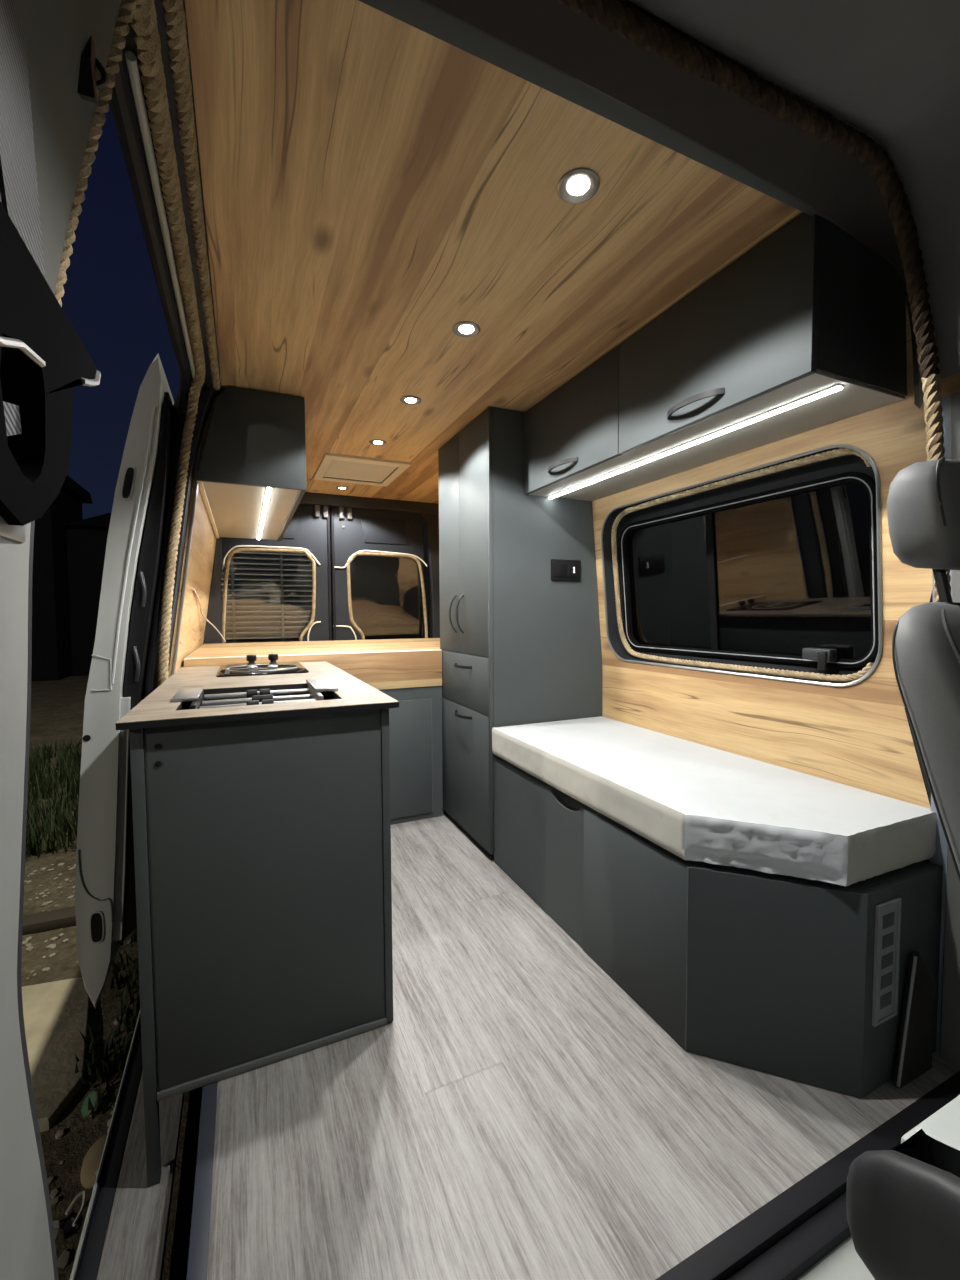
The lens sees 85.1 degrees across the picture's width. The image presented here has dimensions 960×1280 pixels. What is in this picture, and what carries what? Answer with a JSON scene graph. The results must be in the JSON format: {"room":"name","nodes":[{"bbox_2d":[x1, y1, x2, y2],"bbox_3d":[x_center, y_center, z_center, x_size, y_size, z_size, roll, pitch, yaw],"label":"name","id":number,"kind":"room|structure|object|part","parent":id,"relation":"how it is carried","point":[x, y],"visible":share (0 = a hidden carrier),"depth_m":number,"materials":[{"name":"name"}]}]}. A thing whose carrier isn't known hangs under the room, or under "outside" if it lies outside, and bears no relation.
{"room":"vehicle interior","nodes":[
{"label":"vehicle interior","id":0,"kind":"room"},
{"bbox_2d":[0,522,54,1279],"bbox_3d":[-0.364,0.441,0.302,0.084,1.492,0.708,-2,3,-27],"label":"pillar","id":1,"kind":"structure","parent":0,"point":[25,1243],"depth_m":0.52,"materials":[{"name":"metal"}]},
{"bbox_2d":[17,520,58,1279],"bbox_3d":[-0.500,0.446,0.592,0.047,1.455,0.109,-2,3,-24],"label":"trim","id":2,"kind":"structure","parent":1,"relation":"attached to","point":[20,927],"depth_m":0.58,"materials":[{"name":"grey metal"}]},
{"bbox_2d":[69,1011,140,1279],"bbox_3d":[-0.793,1.144,1.068,0.006,0.007,1.600,-2,3,-24],"label":"trim","id":3,"kind":"structure","parent":1,"relation":"attached to","point":[139,1016],"depth_m":1.14,"materials":[{"name":"metal"}]},
{"bbox_2d":[73,1017,142,1279],"bbox_3d":[-0.775,1.208,1.079,0.038,0.128,1.600,-2,3,-24],"label":"trim","id":4,"kind":"structure","parent":1,"relation":"attached to","point":[90,1256],"depth_m":1.12,"materials":[{"name":"grey metal"}]},
{"bbox_2d":[0,0,120,293],"bbox_3d":[-0.317,-0.581,0.315,0.202,0.548,0.625,-2,3,-24],"label":"wall","id":5,"kind":"structure","parent":0,"point":[57,32],"depth_m":0.52,"materials":[{"name":"plastic"}]},
{"bbox_2d":[0,0,100,543],"bbox_3d":[-0.378,-0.412,0.429,0.036,0.675,0.328,-2,3,-24],"label":"belt","id":6,"kind":"object","parent":5,"relation":"attached to","point":[43,358],"visible":1,"depth_m":0.41,"materials":[{"name":"plastic"}]},
{"bbox_2d":[77,36,107,103],"bbox_3d":[-0.410,-0.596,0.546,0.034,0.064,0.040,-2,3,-24],"label":"coat hook","id":7,"kind":"object","parent":5,"relation":"attached to","point":[89,83],"visible":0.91,"depth_m":0.54,"materials":[{"name":"black plastic"}]},
{"bbox_2d":[54,0,135,306],"bbox_3d":[-0.448,-0.579,0.606,0.134,0.449,0.024,-1,3,-19],"label":"jute rope","id":8,"kind":"object","parent":5,"relation":"attached to","point":[121,29],"visible":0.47,"depth_m":0.60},
{"bbox_2d":[131,0,205,687],"bbox_3d":[-0.689,-0.144,1.248,0.168,1.422,1.276,-2,3,-32],"label":"jute rope","id":9,"kind":"object","parent":5,"relation":"attached to","point":[146,38],"visible":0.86,"depth_m":1.07,"materials":[{"name":"fabric"}]},
{"bbox_2d":[75,354,194,1008],"bbox_3d":[-1.367,0.106,2.185,0.295,2.068,1.206,-2,3,-24],"label":"door","id":10,"kind":"structure","parent":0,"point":[105,890],"depth_m":1.64,"materials":[{"name":"silver metal"}]},
{"bbox_3d":[-1.322,0.073,2.198,0.200,1.790,1.115,-2,3,-24],"label":"panel","id":11,"kind":"part","parent":10,"relation":"part of","materials":[{"name":"black plastic"}]},
{"bbox_2d":[96,1071,184,1279],"bbox_3d":[-0.700,1.166,1.084,0.104,0.030,1.550,-2,3,-24],"label":"step","id":12,"kind":"structure","parent":0,"point":[134,1248],"depth_m":1.06,"materials":[{"name":"grey wood"}]},
{"bbox_2d":[122,0,221,444],"bbox_3d":[-1.005,-0.920,1.885,0.130,0.100,3.140,-2,3,-24],"label":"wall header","id":13,"kind":"structure","parent":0,"point":[130,45],"depth_m":0.92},
{"bbox_2d":[109,55,189,413],"bbox_3d":[-0.760,-0.795,1.247,0.048,0.121,1.165,-2,3,-24],"label":"trim","id":14,"kind":"structure","parent":13,"relation":"attached to","point":[121,104],"depth_m":0.99,"materials":[{"name":"metal"}]},
{"bbox_2d":[125,51,194,377],"bbox_3d":[-0.709,-0.836,1.216,0.015,0.018,1.070,-2,3,-24],"label":"trim","id":15,"kind":"structure","parent":13,"relation":"attached to","point":[131,60],"depth_m":0.94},
{"bbox_2d":[162,0,219,389],"bbox_3d":[-0.620,-0.852,1.162,0.030,0.030,1.469,-2,3,-24],"label":"jute rope","id":16,"kind":"object","parent":13,"relation":"attached to","point":[174,16],"visible":0.99,"depth_m":0.89,"materials":[{"name":"fabric"}]},
{"bbox_2d":[196,386,305,540],"bbox_3d":[-1.143,-0.768,2.594,0.370,0.343,1.530,-2,3,-24],"label":"upper cabinet","id":17,"kind":"object","parent":13,"relation":"attached to","point":[255,442],"depth_m":1.94,"materials":[{"name":"wood"}]},
{"bbox_3d":[-1.306,-0.598,2.538,0.016,0.008,1.512,-2,3,-24],"label":"wall rail","id":18,"kind":"part","parent":17,"relation":"part of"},
{"bbox_3d":[-0.831,-0.736,1.906,0.370,0.342,0.018,-2,3,-24],"label":"panel","id":19,"kind":"part","parent":17,"relation":"part of","materials":[{"name":"wood"}]},
{"bbox_3d":[-1.090,-0.604,2.623,0.018,0.010,1.475,-2,3,-24],"label":"led strip","id":20,"kind":"part","parent":17,"relation":"part of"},
{"bbox_3d":[-0.987,-0.774,2.675,0.018,0.342,1.512,-2,3,-24],"label":"panel","id":21,"kind":"part","parent":17,"relation":"part of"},
{"bbox_2d":[141,388,212,700],"bbox_3d":[-1.099,0.131,1.906,0.282,2.000,0.235,-2,3,-24],"label":"wall","id":22,"kind":"structure","parent":0,"point":[205,402],"depth_m":1.79,"materials":[{"name":"metal"}]},
{"bbox_2d":[145,387,201,697],"bbox_3d":[-1.037,0.135,1.791,0.205,2.004,0.024,-2,3,-24],"label":"trim","id":23,"kind":"structure","parent":22,"relation":"attached to","point":[155,630],"depth_m":1.75,"materials":[{"name":"black rubber"}]},
{"bbox_2d":[171,482,198,675],"bbox_3d":[-1.064,-0.218,1.885,0.107,0.701,0.009,-2,3,-24],"label":"trim","id":24,"kind":"structure","parent":22,"relation":"attached to","point":[196,483],"depth_m":1.88,"materials":[{"name":"metal"}]},
{"bbox_2d":[186,1081,217,1279],"bbox_3d":[-0.621,0.989,1.213,0.029,0.051,1.485,-2,3,-24],"label":"trim","id":25,"kind":"structure","parent":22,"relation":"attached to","point":[197,1269],"depth_m":0.93,"materials":[{"name":"metal"}]},
{"bbox_2d":[169,1086,202,1279],"bbox_3d":[-0.623,1.279,1.125,0.064,0.020,1.550,-2,3,-24],"label":"well","id":26,"kind":"object","parent":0,"point":[178,1266],"visible":0.22,"depth_m":1.20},
{"bbox_2d":[168,390,221,677],"bbox_3d":[-1.354,-0.013,2.619,0.207,1.860,1.555,-2,3,-24],"label":"wall","id":27,"kind":"structure","parent":0,"point":[203,543],"depth_m":2.24,"materials":[{"name":"brown wood"}]},
{"bbox_2d":[193,588,225,641],"bbox_3d":[-1.439,-0.102,2.764,0.054,0.284,1.186,-1,3,-20],"label":"cable","id":28,"kind":"object","parent":27,"relation":"attached to","point":[193,588],"visible":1,"depth_m":2.74,"materials":[{"name":"plastic"}]},
{"bbox_2d":[203,492,439,643],"bbox_3d":[-0.992,-0.087,3.667,1.720,1.860,0.100,-2,3,-24],"label":"wall","id":29,"kind":"structure","parent":0,"point":[429,512],"depth_m":3.69,"materials":[{"name":"grey metal"}]},
{"bbox_2d":[222,504,331,642],"bbox_3d":[-1.356,-0.058,3.521,0.692,1.720,0.130,-1,3,-21],"label":"door","id":30,"kind":"structure","parent":29,"relation":"in","point":[273,590],"depth_m":3.52,"materials":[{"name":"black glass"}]},
{"bbox_3d":[-1.392,-0.274,3.461,0.594,0.666,0.025,-2,3,-24],"label":"rope trim","id":31,"kind":"part","parent":30,"relation":"part of","materials":[{"name":"fabric"}]},
{"bbox_3d":[-1.369,-0.548,3.460,0.605,0.146,0.009,-2,3,-24],"label":"panel edge trim","id":32,"kind":"part","parent":30,"relation":"part of","materials":[{"name":"beige plastic"}]},
{"bbox_3d":[-1.139,-0.061,3.588,0.091,0.137,0.009,-2,3,-24],"label":"panel edge trim","id":33,"kind":"part","parent":30,"relation":"part of","materials":[{"name":"beige plastic"}]},
{"bbox_2d":[330,507,427,639],"bbox_3d":[-0.720,-0.076,3.812,0.694,1.720,0.107,-2,3,-24],"label":"door","id":34,"kind":"structure","parent":29,"relation":"in","point":[377,558],"depth_m":3.78,"materials":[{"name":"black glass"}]},
{"bbox_3d":[-0.949,-0.051,3.674,0.162,0.108,0.009,-2,3,-24],"label":"panel edge trim","id":35,"kind":"part","parent":34,"relation":"part of","materials":[{"name":"beige plastic"}]},
{"bbox_3d":[-0.705,-0.575,3.760,0.688,0.135,0.009,-2,3,-24],"label":"panel edge trim","id":36,"kind":"part","parent":34,"relation":"part of","materials":[{"name":"beige plastic"}]},
{"bbox_3d":[-0.662,-0.295,3.791,0.594,0.666,0.025,-2,3,-24],"label":"rope trim","id":37,"kind":"part","parent":34,"relation":"part of","materials":[{"name":"fabric"}]},
{"bbox_2d":[185,0,801,503],"bbox_3d":[-0.332,-0.942,2.264,1.410,0.020,3.045,-2,3,-24],"label":"ceiling","id":38,"kind":"structure","parent":0,"point":[374,185],"depth_m":1.10,"materials":[{"name":"brown wood"}]},
{"bbox_2d":[336,486,348,489],"bbox_3d":[-0.890,-0.982,3.380,0.081,0.005,0.081,-2,3,-24],"label":"recessed light","id":39,"kind":"object","parent":38,"relation":"in","point":[338,487],"visible":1,"depth_m":3.38,"materials":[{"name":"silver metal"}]},
{"bbox_2d":[313,452,410,486],"bbox_3d":[-0.684,-0.958,2.969,0.446,0.014,0.520,-2,3,-24],"label":"ceiling vent","id":40,"kind":"object","parent":38,"relation":"in","point":[334,467],"visible":1,"depth_m":2.94,"materials":[{"name":"beige plastic"}]},
{"bbox_2d":[323,460,396,481],"bbox_3d":[-0.687,-0.962,2.976,0.356,0.005,0.405,-2,3,-24],"label":"blind","id":41,"kind":"object","parent":40,"relation":"hanging from","point":[338,470],"depth_m":2.98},
{"bbox_2d":[369,439,386,445],"bbox_3d":[-0.486,-0.939,2.489,0.081,0.005,0.081,-2,3,-24],"label":"recessed light","id":42,"kind":"object","parent":38,"relation":"in","point":[376,442],"visible":1,"depth_m":2.48,"materials":[{"name":"silver metal"}]},
{"bbox_2d":[400,396,420,404],"bbox_3d":[-0.265,-0.916,2.002,0.081,0.005,0.081,-2,3,-24],"label":"recessed light","id":43,"kind":"object","parent":38,"relation":"in","point":[408,400],"visible":1,"depth_m":1.99,"materials":[{"name":"silver metal"}]},
{"bbox_2d":[452,321,479,336],"bbox_3d":[-0.039,-0.893,1.505,0.081,0.005,0.081,-2,3,-24],"label":"recessed light","id":44,"kind":"object","parent":38,"relation":"in","point":[462,329],"visible":1,"depth_m":1.50,"materials":[{"name":"silver metal"}]},
{"bbox_2d":[557,168,599,203],"bbox_3d":[0.189,-0.869,1.003,0.081,0.005,0.081,-2,3,-24],"label":"recessed light","id":45,"kind":"object","parent":38,"relation":"in","point":[579,185],"visible":1,"depth_m":1.00,"materials":[{"name":"silver metal"}]},
{"bbox_2d":[207,812,959,1279],"bbox_3d":[-0.334,0.925,2.275,1.720,0.030,3.185,-2,3,-24],"label":"floor","id":46,"kind":"structure","parent":0,"point":[517,1114],"depth_m":1.05,"materials":[{"name":"laminate"}]},
{"bbox_2d":[129,688,392,1187],"bbox_3d":[-0.705,0.631,1.724,0.530,0.975,1.196,-2,3,-24],"label":"kitchen cabinet","id":47,"kind":"object","parent":46,"relation":"on","point":[262,847],"visible":0.88,"depth_m":1.16,"materials":[{"name":"grey laminate"}]},
{"bbox_3d":[-0.696,0.662,1.088,0.023,0.975,0.025,-2,3,-24],"label":"leg","id":48,"kind":"part","parent":47,"relation":"part of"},
{"bbox_3d":[-0.943,0.545,1.627,0.023,0.792,1.168,-2,3,-24],"label":"panel","id":49,"kind":"part","parent":47,"relation":"part of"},
{"bbox_3d":[-0.947,0.509,2.255,0.486,0.768,0.020,-2,3,-24],"label":"panel","id":50,"kind":"part","parent":47,"relation":"part of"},
{"bbox_2d":[116,661,398,729],"bbox_3d":[-0.706,0.234,1.702,0.571,0.210,1.218,-2,3,-24],"label":"countertop","id":51,"kind":"structure","parent":47,"relation":"on","point":[157,709],"depth_m":1.29,"materials":[{"name":"wood"}]},
{"bbox_2d":[171,678,337,708],"bbox_3d":[-0.603,0.167,1.427,0.398,0.070,0.320,-2,3,-24],"label":"grate","id":52,"kind":"object","parent":51,"relation":"attached to","point":[314,686],"visible":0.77,"depth_m":1.42,"materials":[{"name":"metal"}]},
{"bbox_3d":[-0.631,0.154,1.496,0.280,0.015,0.014,-2,3,-24],"label":"rod","id":53,"kind":"part","parent":52,"relation":"part of","materials":[{"name":"metal"}]},
{"bbox_3d":[-0.596,0.163,1.419,0.280,0.015,0.014,-2,3,-24],"label":"rod","id":54,"kind":"part","parent":52,"relation":"part of","materials":[{"name":"metal"}]},
{"bbox_3d":[-0.559,0.167,1.337,0.280,0.015,0.014,-2,3,-24],"label":"rod","id":55,"kind":"part","parent":52,"relation":"part of","materials":[{"name":"metal"}]},
{"bbox_2d":[216,654,308,676],"bbox_3d":[-0.845,0.090,2.026,0.302,0.046,0.433,-2,3,-24],"label":"sink","id":56,"kind":"object","parent":51,"relation":"in","point":[251,668],"visible":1,"depth_m":1.99,"materials":[{"name":"silver metal"}]},
{"bbox_3d":[-0.948,0.074,2.167,0.039,0.026,0.038,-2,3,-24],"label":"knob","id":57,"kind":"part","parent":56,"relation":"part of","materials":[{"name":"black plastic"}]},
{"bbox_3d":[-0.845,0.110,2.027,0.302,0.006,0.433,-2,3,-24],"label":"glass plate","id":58,"kind":"part","parent":56,"relation":"part of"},
{"bbox_3d":[-0.871,0.071,2.202,0.039,0.026,0.038,-2,3,-24],"label":"knob","id":59,"kind":"part","parent":56,"relation":"part of","materials":[{"name":"black plastic"}]},
{"bbox_3d":[-0.463,0.556,1.188,0.486,0.776,0.018,-2,3,-24],"label":"panel","id":60,"kind":"part","parent":47,"relation":"part of","materials":[{"name":"wood"}]},
{"bbox_3d":[-0.459,0.953,1.206,0.490,0.017,0.024,-2,3,-24],"label":"rail","id":61,"kind":"part","parent":47,"relation":"part of","materials":[{"name":"metal"}]},
{"bbox_3d":[-0.473,0.532,1.825,0.018,0.790,1.194,-2,3,-24],"label":"panel","id":62,"kind":"part","parent":47,"relation":"part of","materials":[{"name":"wood"}]},
{"bbox_2d":[184,638,445,824],"bbox_3d":[-0.712,0.450,3.075,1.665,0.843,1.267,-2,3,-24],"label":"base cabinet","id":63,"kind":"object","parent":46,"relation":"on","point":[408,671],"visible":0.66,"depth_m":2.56,"materials":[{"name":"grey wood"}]},
{"bbox_3d":[-0.463,0.582,2.502,0.488,0.573,0.008,-2,3,-24],"label":"hatch door","id":64,"kind":"part","parent":63,"relation":"part of","materials":[{"name":"wood"}]},
{"bbox_3d":[-0.445,0.565,2.525,0.552,0.664,0.018,-2,3,-24],"label":"frame","id":65,"kind":"part","parent":63,"relation":"part of","materials":[{"name":"wood"}]},
{"bbox_2d":[438,406,602,855],"bbox_3d":[0.157,-0.022,2.473,0.596,1.836,0.584,-2,3,-24],"label":"tall cabinet","id":66,"kind":"object","parent":46,"relation":"on","point":[519,645],"visible":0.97,"depth_m":2.22,"materials":[{"name":"laminate"}]},
{"bbox_3d":[-0.141,-0.442,2.489,0.017,0.991,0.268,-2,3,-24],"label":"door","id":67,"kind":"part","parent":66,"relation":"part of","materials":[{"name":"wood"}]},
{"bbox_3d":[-0.125,-0.119,2.411,0.036,0.174,0.012,-2,3,-24],"label":"handle","id":68,"kind":"part","parent":66,"relation":"part of","materials":[{"name":"metal"}]},
{"bbox_3d":[-0.090,-0.116,2.333,0.036,0.174,0.012,-2,3,-24],"label":"handle","id":69,"kind":"part","parent":66,"relation":"part of","materials":[{"name":"metal"}]},
{"bbox_3d":[-0.087,0.338,2.356,0.036,0.012,0.184,-2,3,-24],"label":"handle","id":70,"kind":"part","parent":66,"relation":"part of","materials":[{"name":"metal"}]},
{"bbox_3d":[-0.089,0.117,2.345,0.036,0.012,0.184,-2,3,-24],"label":"handle","id":71,"kind":"part","parent":66,"relation":"part of","materials":[{"name":"metal"}]},
{"bbox_3d":[-0.074,0.585,2.404,0.017,0.568,0.568,-2,3,-24],"label":"drawer","id":72,"kind":"part","parent":66,"relation":"part of","materials":[{"name":"wood"}]},
{"bbox_3d":[-0.076,0.180,2.384,0.017,0.236,0.568,-2,3,-24],"label":"drawer","id":73,"kind":"part","parent":66,"relation":"part of","materials":[{"name":"wood"}]},
{"bbox_3d":[-0.023,-0.430,2.229,0.017,0.991,0.296,-2,3,-24],"label":"door","id":74,"kind":"part","parent":66,"relation":"part of","materials":[{"name":"wood"}]},
{"bbox_2d":[551,559,580,580],"bbox_3d":[0.368,-0.298,2.227,0.148,0.089,0.016,-2,3,-24],"label":"switch plate","id":75,"kind":"object","parent":66,"relation":"attached to","point":[561,570],"visible":1,"depth_m":2.22,"materials":[{"name":"black plastic"}]},
{"bbox_2d":[494,756,942,1097],"bbox_3d":[0.562,0.707,1.668,0.542,0.452,1.274,-2,3,-24],"label":"bench","id":76,"kind":"object","parent":46,"relation":"on","point":[802,980],"visible":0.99,"depth_m":1.17,"materials":[{"name":"grey laminate"}]},
{"bbox_3d":[0.191,0.706,1.858,0.014,0.434,0.618,-2,3,-24],"label":"door","id":77,"kind":"part","parent":76,"relation":"part of","materials":[{"name":"wood"}]},
{"bbox_3d":[0.402,0.729,1.391,0.017,0.438,0.403,-2,3,-24],"label":"panel","id":78,"kind":"part","parent":76,"relation":"part of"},
{"bbox_2d":[492,716,936,886],"bbox_3d":[0.554,0.427,1.661,0.548,0.106,1.250,-2,3,-24],"label":"cushion","id":79,"kind":"object","parent":76,"relation":"on","point":[694,801],"visible":1,"depth_m":1.30,"materials":[{"name":"fabric"}]},
{"bbox_3d":[0.641,0.739,1.151,0.341,0.438,0.018,1,3,21],"label":"corner panel","id":80,"kind":"part","parent":76,"relation":"part of","materials":[{"name":"wood"}]},
{"bbox_2d":[872,897,900,1026],"bbox_3d":[0.860,0.679,1.105,0.081,0.258,0.006,-2,3,-24],"label":"vent grille","id":81,"kind":"object","parent":76,"relation":"attached to","point":[886,911],"depth_m":1.10,"materials":[{"name":"plastic"}]},
{"bbox_3d":[0.930,0.738,1.153,0.298,0.438,0.018,-2,3,-24],"label":"panel","id":82,"kind":"part","parent":76,"relation":"part of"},
{"bbox_2d":[655,1071,959,1279],"bbox_3d":[0.408,1.007,0.824,1.570,0.062,0.075,-2,3,-24],"label":"trim","id":83,"kind":"structure","parent":46,"relation":"on","point":[792,1232],"depth_m":0.87,"materials":[{"name":"black rubber"}]},
{"bbox_2d":[419,0,923,408],"bbox_3d":[0.328,-0.652,0.794,1.455,0.380,0.130,-2,3,-24],"label":"ceiling beam","id":84,"kind":"structure","parent":0,"point":[837,186],"depth_m":0.79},
{"bbox_2d":[358,0,918,239],"bbox_3d":[0.300,-0.862,0.860,1.420,0.048,0.040,-2,3,-24],"label":"trim","id":85,"kind":"structure","parent":84,"relation":"attached to","point":[415,13],"depth_m":0.78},
{"bbox_2d":[557,0,939,377],"bbox_3d":[0.260,-0.636,0.696,1.267,0.344,0.029,-2,3,-24],"label":"jute rope","id":86,"kind":"object","parent":84,"relation":"attached to","point":[620,16],"visible":1,"depth_m":0.78,"materials":[{"name":"fabric"}]},
{"bbox_2d":[921,374,950,601],"bbox_3d":[0.865,-0.261,0.988,0.102,0.464,0.027,-2,3,-24],"label":"jute rope","id":87,"kind":"object","parent":84,"relation":"hanging from","point":[931,388],"visible":0.38,"depth_m":0.96,"materials":[{"name":"fabric"}]},
{"bbox_2d":[623,0,914,221],"bbox_3d":[0.077,-1.075,1.468,1.755,0.220,5.100,-2,3,-24],"label":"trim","id":88,"kind":"structure","parent":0,"point":[633,4],"depth_m":0.87,"materials":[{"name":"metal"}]},
{"bbox_2d":[592,242,959,1069],"bbox_3d":[0.532,0.012,2.307,0.198,1.940,3.763,-2,3,-24],"label":"wall","id":89,"kind":"structure","parent":0,"point":[858,735],"depth_m":1.41,"materials":[{"name":"brown wood"}]},
{"bbox_2d":[524,212,906,500],"bbox_3d":[0.562,-0.733,1.650,0.374,0.339,1.184,-2,3,-24],"label":"upper cabinet","id":90,"kind":"object","parent":89,"relation":"attached to","point":[810,308],"depth_m":1.26,"materials":[{"name":"laminate"}]},
{"bbox_3d":[0.283,-0.623,1.864,0.036,0.014,0.184,-2,3,-24],"label":"handle","id":91,"kind":"part","parent":90,"relation":"part of","materials":[{"name":"metal"}]},
{"bbox_3d":[0.309,-0.746,1.863,0.018,0.327,0.584,-2,3,-24],"label":"door","id":92,"kind":"part","parent":90,"relation":"part of","materials":[{"name":"wood"}]},
{"bbox_3d":[0.530,-0.597,1.320,0.036,0.014,0.184,-2,3,-24],"label":"handle","id":93,"kind":"part","parent":90,"relation":"part of","materials":[{"name":"metal"}]},
{"bbox_3d":[0.533,-0.568,1.650,0.018,0.010,1.168,-2,3,-24],"label":"led strip","id":94,"kind":"part","parent":90,"relation":"part of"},
{"bbox_3d":[0.587,-0.578,1.671,0.319,0.008,1.181,-2,3,-24],"label":"underside panel","id":95,"kind":"part","parent":90,"relation":"part of","materials":[{"name":"wood"}]},
{"bbox_3d":[0.554,-0.720,1.323,0.018,0.327,0.596,-2,3,-24],"label":"door","id":96,"kind":"part","parent":90,"relation":"part of","materials":[{"name":"wood"}]},
{"bbox_2d":[601,444,882,686],"bbox_3d":[0.792,-0.209,1.790,0.131,0.636,1.084,-2,3,-24],"label":"window","id":97,"kind":"structure","parent":89,"relation":"in","point":[772,570],"depth_m":1.65,"materials":[{"name":"glass"}]},
{"bbox_3d":[0.732,-0.212,2.026,0.046,0.494,0.450,-2,3,-24],"label":"glass pane","id":98,"kind":"part","parent":97,"relation":"part of","materials":[{"name":"black glass"}]},
{"bbox_3d":[0.920,-0.191,1.593,0.046,0.494,0.535,-2,3,-24],"label":"glass pane","id":99,"kind":"part","parent":97,"relation":"part of","materials":[{"name":"black glass"}]},
{"bbox_2d":[629,0,959,378],"bbox_3d":[0.622,-0.663,0.275,1.551,0.438,1.044,-2,3,-24],"label":"headliner","id":100,"kind":"structure","parent":0,"point":[889,70],"depth_m":0.74},
{"bbox_2d":[796,1236,874,1279],"bbox_3d":[0.346,1.072,0.043,1.212,0.050,1.300,-2,3,-24],"label":"floor","id":101,"kind":"structure","parent":0,"point":[843,1262],"depth_m":0.84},
{"bbox_2d":[929,396,950,1053],"bbox_3d":[1.037,0.259,1.182,0.100,1.555,0.037,-2,3,-24],"label":"wall","id":102,"kind":"structure","parent":0,"point":[939,857],"depth_m":1.19,"materials":[{"name":"grey paint"}]},
{"bbox_2d":[893,950,934,1088],"bbox_3d":[0.946,0.813,1.137,0.125,0.284,0.017,-2,3,-24],"label":"trim","id":103,"kind":"structure","parent":102,"relation":"attached to","point":[919,1040],"depth_m":1.13,"materials":[{"name":"plastic"}]},
{"bbox_3d":[1.157,1.049,0.410,0.548,0.052,1.300,-2,3,-24],"label":"floor","id":104,"kind":"structure","parent":0,"visible":0},
{"bbox_2d":[846,457,959,1279],"bbox_3d":[0.814,0.389,0.538,0.673,1.257,0.634,-2,3,-24],"label":"seat","id":105,"kind":"object","parent":104,"relation":"on","point":[903,1202],"visible":1,"depth_m":0.60,"materials":[{"name":"grey"}]},
{"bbox_3d":[0.786,0.236,0.667,0.544,0.573,0.260,-2,3,-24],"label":"backrest","id":106,"kind":"part","parent":105,"relation":"part of","materials":[{"name":"grey"}]},
{"bbox_3d":[0.847,0.849,0.638,0.415,0.328,0.388,-2,3,-24],"label":"seat","id":107,"kind":"part","parent":105,"relation":"part of","materials":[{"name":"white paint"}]},
{"bbox_3d":[0.631,-0.073,0.713,0.013,0.075,0.027,-3,4,-40],"label":"headrest post","id":108,"kind":"part","parent":105,"relation":"part of","materials":[{"name":"grey metal"}]},
{"label":"outside","id":109,"kind":"structure","parent":0,"visible":0},
{"bbox_2d":[21,675,189,1279],"bbox_3d":[-10.738,1.111,11.668,50.000,0.094,50.000,-2,3,-24],"label":"ground","id":110,"kind":"structure","parent":109,"point":[57,706],"depth_m":2.33,"materials":[{"name":"soil"}]},
{"bbox_2d":[22,906,75,935],"bbox_3d":[-2.303,1.471,2.718,0.470,0.055,0.120,-2,3,-24],"label":"plank","id":111,"kind":"object","parent":110,"relation":"on","point":[34,923],"visible":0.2,"depth_m":2.71,"materials":[{"name":"wood"}]},
{"bbox_2d":[22,977,89,1131],"bbox_3d":[-1.880,1.552,1.891,0.855,0.092,0.860,-2,3,-24],"label":"concrete slab","id":112,"kind":"object","parent":110,"relation":"on","point":[54,1013],"visible":0.42,"depth_m":1.95,"materials":[{"name":"concrete"}]},
{"bbox_2d":[53,1220,58,1238],"bbox_3d":[-1.114,1.523,1.348,0.045,0.019,0.072,-2,3,-24],"label":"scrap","id":113,"kind":"object","parent":110,"relation":"on","point":[55,1223],"visible":0.23,"depth_m":1.35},
{"bbox_2d":[31,475,92,681],"bbox_3d":[-13.527,-1.708,14.116,4.480,5.510,3.400,-2,3,-24],"label":"house","id":114,"kind":"structure","parent":110,"relation":"on","point":[51,639],"depth_m":13.64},
{"bbox_2d":[65,1190,85,1226],"bbox_3d":[-1.089,1.530,1.405,0.042,0.013,0.086,-2,3,-24],"label":"wire","id":115,"kind":"object","parent":110,"relation":"on","point":[84,1191],"visible":1,"depth_m":1.41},
{"bbox_2d":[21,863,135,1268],"bbox_3d":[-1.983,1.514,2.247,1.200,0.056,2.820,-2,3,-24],"label":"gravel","id":116,"kind":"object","parent":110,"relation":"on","point":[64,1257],"visible":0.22,"depth_m":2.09,"materials":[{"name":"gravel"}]},
{"bbox_2d":[25,737,139,1119],"bbox_3d":[-3.920,1.335,3.543,3.672,0.312,5.872,-2,3,-24],"label":"grass","id":117,"kind":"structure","parent":110,"relation":"on","point":[55,822],"depth_m":3.65,"materials":[{"name":"plant"}]},
{"bbox_2d":[64,513,110,675],"bbox_3d":[-9.672,-1.573,17.520,5.700,4.860,4.600,-2,3,-24],"label":"house","id":118,"kind":"structure","parent":110,"relation":"on","point":[86,539],"depth_m":14.69,"materials":[{"name":"black"}]},
{"bbox_2d":[81,1090,96,1117],"bbox_3d":[-1.283,1.522,1.715,0.042,0.012,0.097,-2,3,-24],"label":"fallen leaf","id":119,"kind":"object","parent":110,"relation":"on","point":[92,1095],"visible":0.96,"depth_m":1.71,"materials":[{"name":"plant"}]},
{"bbox_2d":[80,1134,106,1188],"bbox_3d":[-1.123,1.535,1.544,0.090,0.048,0.161,-2,3,-24],"label":"stone","id":120,"kind":"object","parent":110,"relation":"on","point":[91,1162],"visible":0.57,"depth_m":1.51,"materials":[{"name":"beige stone"}]},
{"bbox_2d":[221,558,310,620],"bbox_3d":[-2.110,-0.445,5.231,1.210,3.670,0.300,-2,3,-24],"label":"roller shutter","id":121,"kind":"object","parent":110,"relation":"on","point":[222,582],"visible":0.02,"depth_m":5.00,"materials":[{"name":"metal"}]}
]}

